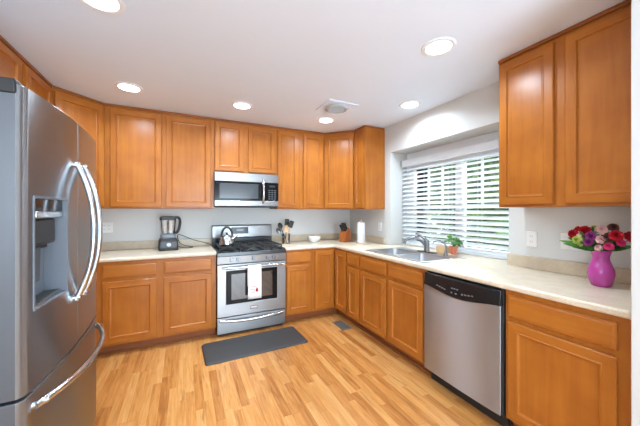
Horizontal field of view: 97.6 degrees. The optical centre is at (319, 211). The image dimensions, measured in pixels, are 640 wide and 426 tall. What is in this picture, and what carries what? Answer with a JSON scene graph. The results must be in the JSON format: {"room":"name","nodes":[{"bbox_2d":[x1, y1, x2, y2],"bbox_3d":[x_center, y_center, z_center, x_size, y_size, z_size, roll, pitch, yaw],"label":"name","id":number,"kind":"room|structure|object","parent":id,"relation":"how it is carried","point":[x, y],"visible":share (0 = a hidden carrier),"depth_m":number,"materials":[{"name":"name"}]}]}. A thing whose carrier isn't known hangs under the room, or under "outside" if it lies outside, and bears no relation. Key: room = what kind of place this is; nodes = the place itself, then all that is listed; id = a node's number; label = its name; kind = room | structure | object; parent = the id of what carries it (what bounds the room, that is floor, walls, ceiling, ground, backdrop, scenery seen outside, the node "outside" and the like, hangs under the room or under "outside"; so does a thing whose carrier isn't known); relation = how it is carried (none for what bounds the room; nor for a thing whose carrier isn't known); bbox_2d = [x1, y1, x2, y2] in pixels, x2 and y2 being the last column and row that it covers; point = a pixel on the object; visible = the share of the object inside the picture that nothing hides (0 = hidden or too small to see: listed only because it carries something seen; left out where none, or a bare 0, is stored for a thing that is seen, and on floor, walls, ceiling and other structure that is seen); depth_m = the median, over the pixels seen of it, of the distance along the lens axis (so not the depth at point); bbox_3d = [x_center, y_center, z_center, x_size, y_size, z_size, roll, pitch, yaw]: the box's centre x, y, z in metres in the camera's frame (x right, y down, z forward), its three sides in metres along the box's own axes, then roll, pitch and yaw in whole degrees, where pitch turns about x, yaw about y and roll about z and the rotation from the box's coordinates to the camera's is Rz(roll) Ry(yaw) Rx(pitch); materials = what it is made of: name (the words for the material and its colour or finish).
{"room":"kitchen","nodes":[
{"label":"kitchen","id":0,"kind":"room"},
{"bbox_2d":[101,207,349,245],"bbox_3d":[-1.130,0.130,3.738,4.190,2.430,0.150,0,0,-26],"label":"wall","id":1,"kind":"structure","parent":0,"point":[128,224],"depth_m":3.52,"materials":[{"name":"paint"}]},
{"bbox_2d":[51,85,106,208],"bbox_3d":[-2.440,-0.556,2.681,0.611,1.057,0.611,0,0,-26],"label":"upper cabinet","id":2,"kind":"object","parent":1,"relation":"attached to","point":[89,113],"visible":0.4,"depth_m":2.69,"materials":[{"name":"brown wood"}]},
{"bbox_2d":[102,222,112,232],"bbox_3d":[-2.337,0.180,3.064,0.116,0.114,0.010,0,0,-26],"label":"wall outlet","id":3,"kind":"object","parent":1,"relation":"attached to","point":[107,227],"visible":0.88,"depth_m":3.07,"materials":[{"name":"white plastic"}]},
{"bbox_2d":[101,238,211,250],"bbox_3d":[-2.096,0.385,3.175,1.620,0.092,0.020,0,0,-26],"label":"backsplash","id":4,"kind":"structure","parent":1,"relation":"attached to","point":[123,245],"depth_m":3.20,"materials":[{"name":"beige stone"}]},
{"bbox_2d":[104,103,213,208],"bbox_3d":[-1.761,-0.556,3.166,1.035,1.057,0.328,0,0,-26],"label":"upper cabinet","id":5,"kind":"object","parent":1,"relation":"attached to","point":[155,159],"visible":1,"depth_m":3.00,"materials":[{"name":"brown wood"}]},
{"bbox_2d":[214,118,276,174],"bbox_3d":[-0.955,-0.771,3.556,0.757,0.626,0.328,0,0,-26],"label":"upper cabinet","id":6,"kind":"object","parent":1,"relation":"attached to","point":[239,147],"visible":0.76,"depth_m":3.42,"materials":[{"name":"brown wood"}]},
{"bbox_2d":[214,171,277,208],"bbox_3d":[-0.933,-0.241,3.506,0.758,0.426,0.434,0,0,-26],"label":"microwave","id":7,"kind":"object","parent":6,"relation":"attached to","point":[231,189],"visible":0.97,"depth_m":3.35,"materials":[{"name":"grey metal"}]},
{"bbox_2d":[275,127,323,208],"bbox_3d":[-0.309,-0.556,3.869,0.678,1.057,0.328,0,0,-26],"label":"upper cabinet","id":8,"kind":"object","parent":1,"relation":"attached to","point":[300,153],"visible":0.89,"depth_m":3.73,"materials":[{"name":"brown wood"}]},
{"bbox_2d":[272,233,339,241],"bbox_3d":[-0.111,0.385,4.136,1.268,0.092,0.020,0,0,-26],"label":"backsplash","id":9,"kind":"structure","parent":1,"relation":"attached to","point":[302,237],"depth_m":4.08,"materials":[{"name":"beige stone"}]},
{"bbox_2d":[324,130,354,208],"bbox_3d":[0.332,-0.556,4.022,0.611,1.057,0.611,0,0,-26],"label":"upper cabinet","id":10,"kind":"object","parent":1,"relation":"attached to","point":[338,146],"visible":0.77,"depth_m":3.81,"materials":[{"name":"brown wood"}]},
{"bbox_2d":[94,313,512,425],"bbox_3d":[0.340,1.385,0.699,4.190,0.080,6.900,0,0,-26],"label":"floor","id":11,"kind":"structure","parent":0,"point":[338,377],"depth_m":2.12,"materials":[{"name":"brown wood"}]},
{"bbox_2d":[0,76,105,425],"bbox_3d":[-1.520,0.447,1.205,0.921,1.795,0.906,0,0,-26],"label":"refrigerator","id":12,"kind":"object","parent":11,"relation":"on","point":[51,213],"visible":1,"depth_m":1.10,"materials":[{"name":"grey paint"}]},
{"bbox_2d":[95,255,215,356],"bbox_3d":[-1.772,0.907,2.482,1.637,0.876,1.549,0,0,-26],"label":"base cabinet","id":13,"kind":"object","parent":11,"relation":"on","point":[140,304],"visible":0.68,"depth_m":2.75,"materials":[{"name":"brown wood"}]},
{"bbox_2d":[99,238,215,262],"bbox_3d":[-1.770,0.404,2.478,1.640,0.130,1.560,0,0,-26],"label":"countertop","id":14,"kind":"structure","parent":13,"relation":"on","point":[148,249],"depth_m":3.04,"materials":[{"name":"beige stone"}]},
{"bbox_2d":[158,216,210,250],"bbox_3d":[-1.603,0.243,3.274,0.269,0.375,0.584,0,0,35],"label":"blender","id":15,"kind":"object","parent":14,"relation":"on","point":[168,241],"visible":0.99,"depth_m":3.07,"materials":[{"name":"black plastic"}]},
{"bbox_2d":[212,224,285,335],"bbox_3d":[-0.868,0.761,3.370,0.757,1.168,0.710,0,0,-26],"label":"gas range","id":16,"kind":"object","parent":11,"relation":"on","point":[253,245],"visible":0.92,"depth_m":3.13,"materials":[{"name":"silver metal"}]},
{"bbox_2d":[219,226,237,245],"bbox_3d":[-1.046,0.280,3.165,0.177,0.216,0.160,0,0,23],"label":"kettle","id":17,"kind":"object","parent":16,"relation":"on","point":[226,239],"visible":1,"depth_m":3.13,"materials":[{"name":"metal"}]},
{"bbox_2d":[212,243,285,256],"bbox_3d":[-0.879,0.456,3.395,0.757,0.053,0.656,0,0,-26],"label":"cooktop","id":18,"kind":"object","parent":16,"relation":"in","point":[260,251],"depth_m":3.14,"materials":[{"name":"black metal"}]},
{"bbox_2d":[247,264,260,298],"bbox_3d":[-0.717,0.769,3.062,0.145,0.364,0.053,0,0,-26],"label":"dish towel","id":19,"kind":"object","parent":16,"relation":"hanging from","point":[253,271],"visible":1,"depth_m":3.04,"materials":[{"name":"white fabric"}]},
{"bbox_2d":[202,326,307,365],"bbox_3d":[-0.650,1.336,2.836,0.985,0.016,0.430,0,0,-27],"label":"floor mat","id":20,"kind":"object","parent":11,"relation":"on","point":[217,352],"visible":1,"depth_m":2.79,"materials":[{"name":"rubber"}]},
{"bbox_2d":[285,249,312,321],"bbox_3d":[-0.377,0.907,3.666,0.366,0.876,0.632,0,0,-26],"label":"base cabinet","id":21,"kind":"object","parent":11,"relation":"on","point":[298,263],"visible":0.66,"depth_m":3.39,"materials":[{"name":"brown wood"}]},
{"bbox_2d":[311,248,352,321],"bbox_3d":[0.263,0.907,3.814,0.914,0.876,0.924,0,0,-26],"label":"base cabinet","id":22,"kind":"object","parent":11,"relation":"on","point":[330,265],"visible":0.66,"depth_m":3.52,"materials":[{"name":"brown wood"}]},
{"bbox_2d":[272,233,630,319],"bbox_3d":[0.733,0.404,2.723,1.556,0.130,3.300,0,0,-26],"label":"countertop","id":23,"kind":"structure","parent":22,"relation":"on","point":[562,281],"depth_m":1.90,"materials":[{"name":"beige stone"}]},
{"bbox_2d":[282,233,289,243],"bbox_3d":[-0.448,0.363,3.695,0.102,0.135,0.102,0,0,-26],"label":"jar","id":24,"kind":"object","parent":23,"relation":"on","point":[282,233],"visible":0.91,"depth_m":3.70,"materials":[{"name":"clear glass"}]},
{"bbox_2d":[278,223,286,241],"bbox_3d":[-0.489,0.284,3.666,0.140,0.274,0.025,0,0,-28],"label":"spoon","id":25,"kind":"object","parent":24,"relation":"in","point":[280,225],"visible":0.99,"depth_m":3.65,"materials":[{"name":"black plastic"}]},
{"bbox_2d":[284,225,288,242],"bbox_3d":[-0.443,0.301,3.665,0.062,0.237,0.030,0,0,-26],"label":"wooden spoon","id":26,"kind":"object","parent":24,"relation":"in","point":[286,228],"visible":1,"depth_m":3.67,"materials":[{"name":"brown wood"}]},
{"bbox_2d":[285,220,293,241],"bbox_3d":[-0.406,0.271,3.700,0.132,0.299,0.012,0,0,-21],"label":"turner","id":27,"kind":"object","parent":24,"relation":"in","point":[291,223],"visible":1,"depth_m":3.70,"materials":[{"name":"black plastic"}]},
{"bbox_2d":[308,236,320,241],"bbox_3d":[-0.081,0.395,3.912,0.180,0.072,0.180,0,0,-26],"label":"bowl","id":28,"kind":"object","parent":23,"relation":"on","point":[311,238],"visible":0.97,"depth_m":3.85,"materials":[{"name":"white ceramic"}]},
{"bbox_2d":[339,228,350,241],"bbox_3d":[0.352,0.334,3.950,0.104,0.194,0.144,0,0,39],"label":"knife block","id":29,"kind":"object","parent":23,"relation":"on","point":[345,236],"visible":0.85,"depth_m":3.91,"materials":[{"name":"brown wood"}]},
{"bbox_2d":[356,220,365,243],"bbox_3d":[0.543,0.276,3.702,0.140,0.310,0.140,0,0,-26],"label":"paper towel holder","id":30,"kind":"object","parent":23,"relation":"on","point":[361,228],"visible":0.99,"depth_m":3.66,"materials":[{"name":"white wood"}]},
{"bbox_2d":[366,247,465,262],"bbox_3d":[0.913,0.517,2.810,0.530,0.186,0.840,0,0,-26],"label":"sink","id":31,"kind":"object","parent":23,"relation":"in","point":[400,252],"visible":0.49,"depth_m":2.81,"materials":[{"name":"metal"}]},
{"bbox_2d":[403,233,436,253],"bbox_3d":[1.021,0.326,2.859,0.231,0.197,0.265,0,0,-26],"label":"faucet","id":32,"kind":"object","parent":23,"relation":"on","point":[424,241],"visible":1,"depth_m":2.88,"materials":[{"name":"silver metal"}]},
{"bbox_2d":[433,240,447,255],"bbox_3d":[1.160,0.351,2.698,0.143,0.147,0.044,0,0,7],"label":"filter faucet","id":33,"kind":"object","parent":23,"relation":"on","point":[443,242],"visible":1,"depth_m":2.69,"materials":[{"name":"silver metal"}]},
{"bbox_2d":[436,245,449,252],"bbox_3d":[1.275,0.395,2.901,0.080,0.072,0.110,0,0,-26],"label":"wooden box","id":34,"kind":"object","parent":23,"relation":"on","point":[439,248],"visible":0.73,"depth_m":2.87,"materials":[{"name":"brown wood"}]},
{"bbox_2d":[441,235,462,254],"bbox_3d":[1.329,0.338,2.778,0.162,0.185,0.230,0,0,-10],"label":"potted plant","id":35,"kind":"object","parent":23,"relation":"on","point":[453,249],"visible":1,"depth_m":2.78,"materials":[{"name":"green plant"}]},
{"bbox_2d":[587,250,615,287],"bbox_3d":[1.615,0.328,1.611,0.119,0.206,0.119,0,0,-26],"label":"vase","id":36,"kind":"object","parent":23,"relation":"on","point":[601,272],"visible":0.91,"depth_m":1.58,"materials":[{"name":"ceramic"}]},
{"bbox_2d":[559,237,585,249],"bbox_3d":[1.548,0.241,1.676,0.048,0.160,0.187,0,0,-35],"label":"leaf spray","id":37,"kind":"object","parent":36,"relation":"in","point":[569,243],"visible":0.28,"depth_m":1.71,"materials":[{"name":"green plant"}]},
{"bbox_2d":[568,229,578,237],"bbox_3d":[1.561,0.220,1.663,0.051,0.222,0.147,0,0,-28],"label":"flower","id":38,"kind":"object","parent":36,"relation":"in","point":[571,233],"visible":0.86,"depth_m":1.70,"materials":[{"name":"red plant"}]},
{"bbox_2d":[572,236,582,243],"bbox_3d":[1.557,0.238,1.639,0.127,0.185,0.046,0,0,45],"label":"flower","id":39,"kind":"object","parent":36,"relation":"in","point":[576,239],"visible":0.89,"depth_m":1.66,"materials":[{"name":"green plant"}]},
{"bbox_2d":[579,226,591,233],"bbox_3d":[1.595,0.209,1.657,0.055,0.244,0.104,0,0,-26],"label":"flower","id":40,"kind":"object","parent":36,"relation":"in","point":[584,229],"visible":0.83,"depth_m":1.67,"materials":[{"name":"red plant"}]},
{"bbox_2d":[583,239,593,246],"bbox_3d":[1.569,0.244,1.607,0.089,0.174,0.045,0,0,21],"label":"flower","id":41,"kind":"object","parent":36,"relation":"in","point":[586,242],"visible":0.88,"depth_m":1.61,"materials":[{"name":"purple plant"}]},
{"bbox_2d":[585,231,597,242],"bbox_3d":[1.571,0.223,1.604,0.081,0.216,0.053,0,0,23],"label":"flower","id":42,"kind":"object","parent":36,"relation":"in","point":[591,235],"visible":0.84,"depth_m":1.60,"materials":[{"name":"purple plant"}]},
{"bbox_2d":[580,227,614,251],"bbox_3d":[1.580,0.204,1.598,0.142,0.234,0.104,0,0,40],"label":"leaf spray","id":43,"kind":"object","parent":36,"relation":"in","point":[588,248],"visible":0.36,"depth_m":1.60,"materials":[{"name":"green plant"}]},
{"bbox_2d":[594,245,602,250],"bbox_3d":[1.587,0.260,1.586,0.077,0.143,0.038,0,0,-26],"label":"flower","id":44,"kind":"object","parent":36,"relation":"in","point":[598,248],"visible":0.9,"depth_m":1.57,"materials":[{"name":"pink plant"}]},
{"bbox_2d":[595,235,604,250],"bbox_3d":[1.589,0.234,1.576,0.081,0.195,0.048,0,0,-26],"label":"flower","id":45,"kind":"object","parent":36,"relation":"in","point":[598,238],"visible":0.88,"depth_m":1.56,"materials":[{"name":"pink plant"}]},
{"bbox_2d":[595,225,607,234],"bbox_3d":[1.593,0.205,1.582,0.058,0.251,0.054,0,0,-10],"label":"flower","id":46,"kind":"object","parent":36,"relation":"in","point":[601,229],"visible":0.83,"depth_m":1.57,"materials":[{"name":"pink plant"}]},
{"bbox_2d":[601,234,613,242],"bbox_3d":[1.591,0.229,1.570,0.055,0.205,0.086,0,0,-1],"label":"flower","id":47,"kind":"object","parent":36,"relation":"in","point":[605,236],"visible":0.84,"depth_m":1.54,"materials":[{"name":"red plant"}]},
{"bbox_2d":[603,223,619,250],"bbox_3d":[1.629,0.200,1.573,0.076,0.262,0.044,0,0,41],"label":"flower","id":48,"kind":"object","parent":36,"relation":"in","point":[612,227],"visible":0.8,"depth_m":1.56,"materials":[{"name":"red plant"}]},
{"bbox_2d":[605,240,625,250],"bbox_3d":[1.608,0.241,1.546,0.039,0.180,0.129,0,0,-9],"label":"flower","id":49,"kind":"object","parent":36,"relation":"in","point":[621,243],"visible":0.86,"depth_m":1.50,"materials":[{"name":"pink plant"}]},
{"bbox_2d":[608,230,623,241],"bbox_3d":[1.596,0.216,1.547,0.058,0.230,0.126,0,0,-7],"label":"flower","id":50,"kind":"object","parent":36,"relation":"in","point":[616,235],"visible":0.85,"depth_m":1.50,"materials":[{"name":"red plant"}]},
{"bbox_2d":[604,241,630,250],"bbox_3d":[1.615,0.224,1.534,0.072,0.194,0.142,0,0,-26],"label":"leaf spray","id":51,"kind":"object","parent":36,"relation":"in","point":[617,248],"visible":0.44,"depth_m":1.53,"materials":[{"name":"green plant"}]},
{"bbox_2d":[332,320,351,329],"bbox_3d":[0.256,1.342,3.297,0.124,0.006,0.256,0,0,-26],"label":"floor vent","id":52,"kind":"object","parent":11,"relation":"in","point":[343,326],"visible":1,"depth_m":3.28,"materials":[{"name":"metal"}]},
{"bbox_2d":[347,251,365,331],"bbox_3d":[0.651,0.907,3.334,0.632,0.876,0.275,0,0,-26],"label":"base cabinet","id":53,"kind":"object","parent":11,"relation":"on","point":[353,259],"visible":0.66,"depth_m":3.18,"materials":[{"name":"brown wood"}]},
{"bbox_2d":[361,254,430,375],"bbox_3d":[0.915,0.907,2.790,0.632,0.876,0.932,0,0,-26],"label":"base cabinet","id":54,"kind":"object","parent":11,"relation":"on","point":[392,293],"visible":0.66,"depth_m":2.56,"materials":[{"name":"brown wood"}]},
{"bbox_2d":[424,271,509,425],"bbox_3d":[1.232,0.911,2.086,0.638,0.868,0.608,0,0,-26],"label":"dishwasher","id":55,"kind":"object","parent":11,"relation":"on","point":[465,320],"visible":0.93,"depth_m":1.88,"materials":[{"name":"silver metal"}]},
{"bbox_2d":[506,290,630,425],"bbox_3d":[1.504,0.907,1.571,0.632,0.876,0.548,0,0,-26],"label":"base cabinet","id":56,"kind":"object","parent":11,"relation":"on","point":[567,365],"visible":0.82,"depth_m":1.42,"materials":[{"name":"brown wood"}]},
{"bbox_2d":[0,0,624,132],"bbox_3d":[0.340,-1.145,0.699,4.190,0.120,6.900,0,0,-26],"label":"ceiling","id":57,"kind":"structure","parent":0,"point":[285,59],"depth_m":1.87,"materials":[{"name":"paint"}]},
{"bbox_2d":[80,0,125,14],"bbox_3d":[-1.126,-1.081,1.433,0.216,0.008,0.216,0,0,-26],"label":"recessed light","id":58,"kind":"object","parent":57,"relation":"in","point":[114,7],"visible":1,"depth_m":1.47,"materials":[{"name":"white paint"}]},
{"bbox_2d":[114,82,143,92],"bbox_3d":[-1.675,-1.081,2.455,0.216,0.008,0.216,0,0,-26],"label":"recessed light","id":59,"kind":"object","parent":57,"relation":"in","point":[125,86],"visible":1,"depth_m":2.45,"materials":[{"name":"white"}]},
{"bbox_2d":[231,101,252,109],"bbox_3d":[-0.801,-1.081,2.878,0.216,0.008,0.216,0,0,-26],"label":"recessed light","id":60,"kind":"object","parent":57,"relation":"in","point":[238,105],"visible":1,"depth_m":2.86,"materials":[{"name":"white"}]},
{"bbox_2d":[317,117,334,122],"bbox_3d":[0.072,-1.081,3.341,0.216,0.008,0.216,0,0,-26],"label":"recessed light","id":61,"kind":"object","parent":57,"relation":"in","point":[323,119],"visible":1,"depth_m":3.33,"materials":[{"name":"white"}]},
{"bbox_2d":[316,99,358,114],"bbox_3d":[0.175,-1.069,2.924,0.340,0.032,0.320,0,0,-26],"label":"ceiling vent","id":62,"kind":"object","parent":57,"relation":"in","point":[330,106],"visible":1,"depth_m":2.88,"materials":[{"name":"paint"}]},
{"bbox_2d":[399,100,420,108],"bbox_3d":[0.916,-1.081,2.851,0.216,0.008,0.216,0,0,-26],"label":"recessed light","id":63,"kind":"object","parent":57,"relation":"in","point":[413,103],"visible":1,"depth_m":2.84,"materials":[{"name":"white"}]},
{"bbox_2d":[421,37,456,56],"bbox_3d":[0.784,-1.081,1.852,0.216,0.008,0.216,0,0,-26],"label":"recessed light","id":64,"kind":"object","parent":57,"relation":"in","point":[442,45],"visible":1,"depth_m":1.84,"materials":[{"name":"white"}]},
{"bbox_2d":[428,271,505,289],"bbox_3d":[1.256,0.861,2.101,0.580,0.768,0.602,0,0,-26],"label":"control panel","id":65,"kind":"object","parent":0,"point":[428,271],"depth_m":1.93,"materials":[{"name":"black plastic"}]},
{"bbox_2d":[350,81,630,268],"bbox_3d":[2.101,0.130,1.468,0.350,2.430,6.750,0,0,-26],"label":"wall","id":66,"kind":"structure","parent":0,"point":[475,113],"depth_m":2.56,"materials":[{"name":"paint"}]},
{"bbox_2d":[351,233,384,243],"bbox_3d":[0.654,0.385,4.034,0.020,0.092,0.870,0,0,-26],"label":"backsplash","id":67,"kind":"structure","parent":66,"relation":"attached to","point":[370,238],"depth_m":3.87,"materials":[{"name":"beige stone"}]},
{"bbox_2d":[354,125,384,208],"bbox_3d":[0.645,-0.556,3.699,0.328,1.057,0.245,0,0,-26],"label":"upper cabinet","id":68,"kind":"object","parent":66,"relation":"attached to","point":[369,141],"visible":1,"depth_m":3.60,"materials":[{"name":"brown wood"}]},
{"bbox_2d":[378,223,381,230],"bbox_3d":[0.802,0.210,3.739,0.010,0.114,0.072,0,0,-26],"label":"wall outlet","id":69,"kind":"object","parent":66,"relation":"attached to","point":[379,224],"visible":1,"depth_m":3.73,"materials":[{"name":"white plastic"}]},
{"bbox_2d":[407,131,508,252],"bbox_3d":[1.487,-0.157,3.043,0.075,1.176,1.440,0,0,-26],"label":"window","id":70,"kind":"structure","parent":66,"relation":"in","point":[495,135],"depth_m":3.13,"materials":[{"name":"white paint"}]},
{"bbox_2d":[400,139,508,259],"bbox_3d":[1.388,-0.111,3.000,0.080,1.078,1.426,0,0,-26],"label":"window blind","id":71,"kind":"object","parent":70,"relation":"attached to","point":[493,144],"visible":0.66,"depth_m":2.87,"materials":[{"name":"white plastic"}]},
{"bbox_2d":[526,231,536,246],"bbox_3d":[1.592,0.210,2.107,0.010,0.114,0.072,0,0,-26],"label":"wall outlet","id":72,"kind":"object","parent":66,"relation":"attached to","point":[531,237],"visible":1,"depth_m":2.11,"materials":[{"name":"white plastic"}]},
{"bbox_2d":[498,0,630,207],"bbox_3d":[1.593,-0.556,1.739,0.328,1.057,0.780,0,0,-26],"label":"upper cabinet","id":73,"kind":"object","parent":66,"relation":"attached to","point":[565,97],"visible":0.93,"depth_m":1.64,"materials":[{"name":"brown wood"}]},
{"bbox_2d":[507,253,630,284],"bbox_3d":[1.708,0.385,1.856,0.020,0.092,0.890,0,0,-26],"label":"backsplash","id":74,"kind":"structure","parent":66,"relation":"attached to","point":[623,275],"depth_m":1.94,"materials":[{"name":"beige stone"}]},
{"bbox_2d":[560,232,581,250],"bbox_3d":[1.694,0.205,1.893,0.011,0.114,0.116,0,0,-26],"label":"light switch","id":75,"kind":"object","parent":66,"relation":"attached to","point":[563,236],"visible":0.46,"depth_m":1.91,"materials":[{"name":"white plastic"}]},
{"bbox_2d":[603,243,614,249],"bbox_3d":[1.587,0.251,1.563,0.042,0.160,0.109,0,0,11],"label":"flower","id":76,"kind":"object","parent":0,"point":[608,246],"visible":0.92,"depth_m":1.52,"materials":[{"name":"pink plant"}]},
{"bbox_2d":[624,231,630,241],"bbox_3d":[1.650,0.219,1.544,0.062,0.225,0.154,0,0,-26],"label":"flower","id":77,"kind":"object","parent":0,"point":[627,235],"visible":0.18,"depth_m":1.50,"materials":[{"name":"red plant"}]},
{"bbox_2d":[631,0,639,425],"bbox_3d":[1.622,0.130,1.253,0.700,2.430,0.120,0,0,-26],"label":"wall partition","id":78,"kind":"structure","parent":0,"point":[635,4],"depth_m":1.14,"materials":[{"name":"paint"}]},
{"bbox_3d":[-1.446,0.130,-0.248,0.150,2.430,6.750,0,0,-26],"label":"wall","id":79,"kind":"structure","parent":0,"visible":0},
{"bbox_2d":[0,35,52,103],"bbox_3d":[-2.223,-0.556,1.909,0.328,1.057,0.960,0,0,-26],"label":"upper cabinet","id":80,"kind":"object","parent":79,"relation":"attached to","point":[13,64],"visible":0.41,"depth_m":1.96,"materials":[{"name":"brown wood"}]},
{"label":"outside","id":81,"kind":"structure","parent":0,"visible":0},
{"bbox_3d":[15.028,2.020,9.249,29.600,0.150,32.000,0,0,-26],"label":"ground","id":82,"kind":"structure","parent":81,"visible":0},
{"bbox_2d":[430,180,454,204],"bbox_3d":[5.935,-0.227,15.521,3.374,4.576,4.086,0,0,-26],"label":"tree","id":83,"kind":"object","parent":82,"relation":"on","point":[439,180],"visible":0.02,"depth_m":14.29,"materials":[{"name":"green plant"}]},
{"bbox_2d":[428,156,508,251],"bbox_3d":[4.047,0.113,5.060,1.621,3.807,5.201,0,0,-26],"label":"hedge","id":84,"kind":"object","parent":82,"relation":"on","point":[492,162],"visible":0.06,"depth_m":5.95,"materials":[{"name":"green plant"}]},
{"bbox_2d":[466,170,506,243],"bbox_3d":[6.676,-0.207,10.661,3.114,4.309,2.739,0,0,3],"label":"tree","id":85,"kind":"object","parent":82,"relation":"on","point":[475,170],"visible":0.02,"depth_m":10.33,"materials":[{"name":"green plant"}]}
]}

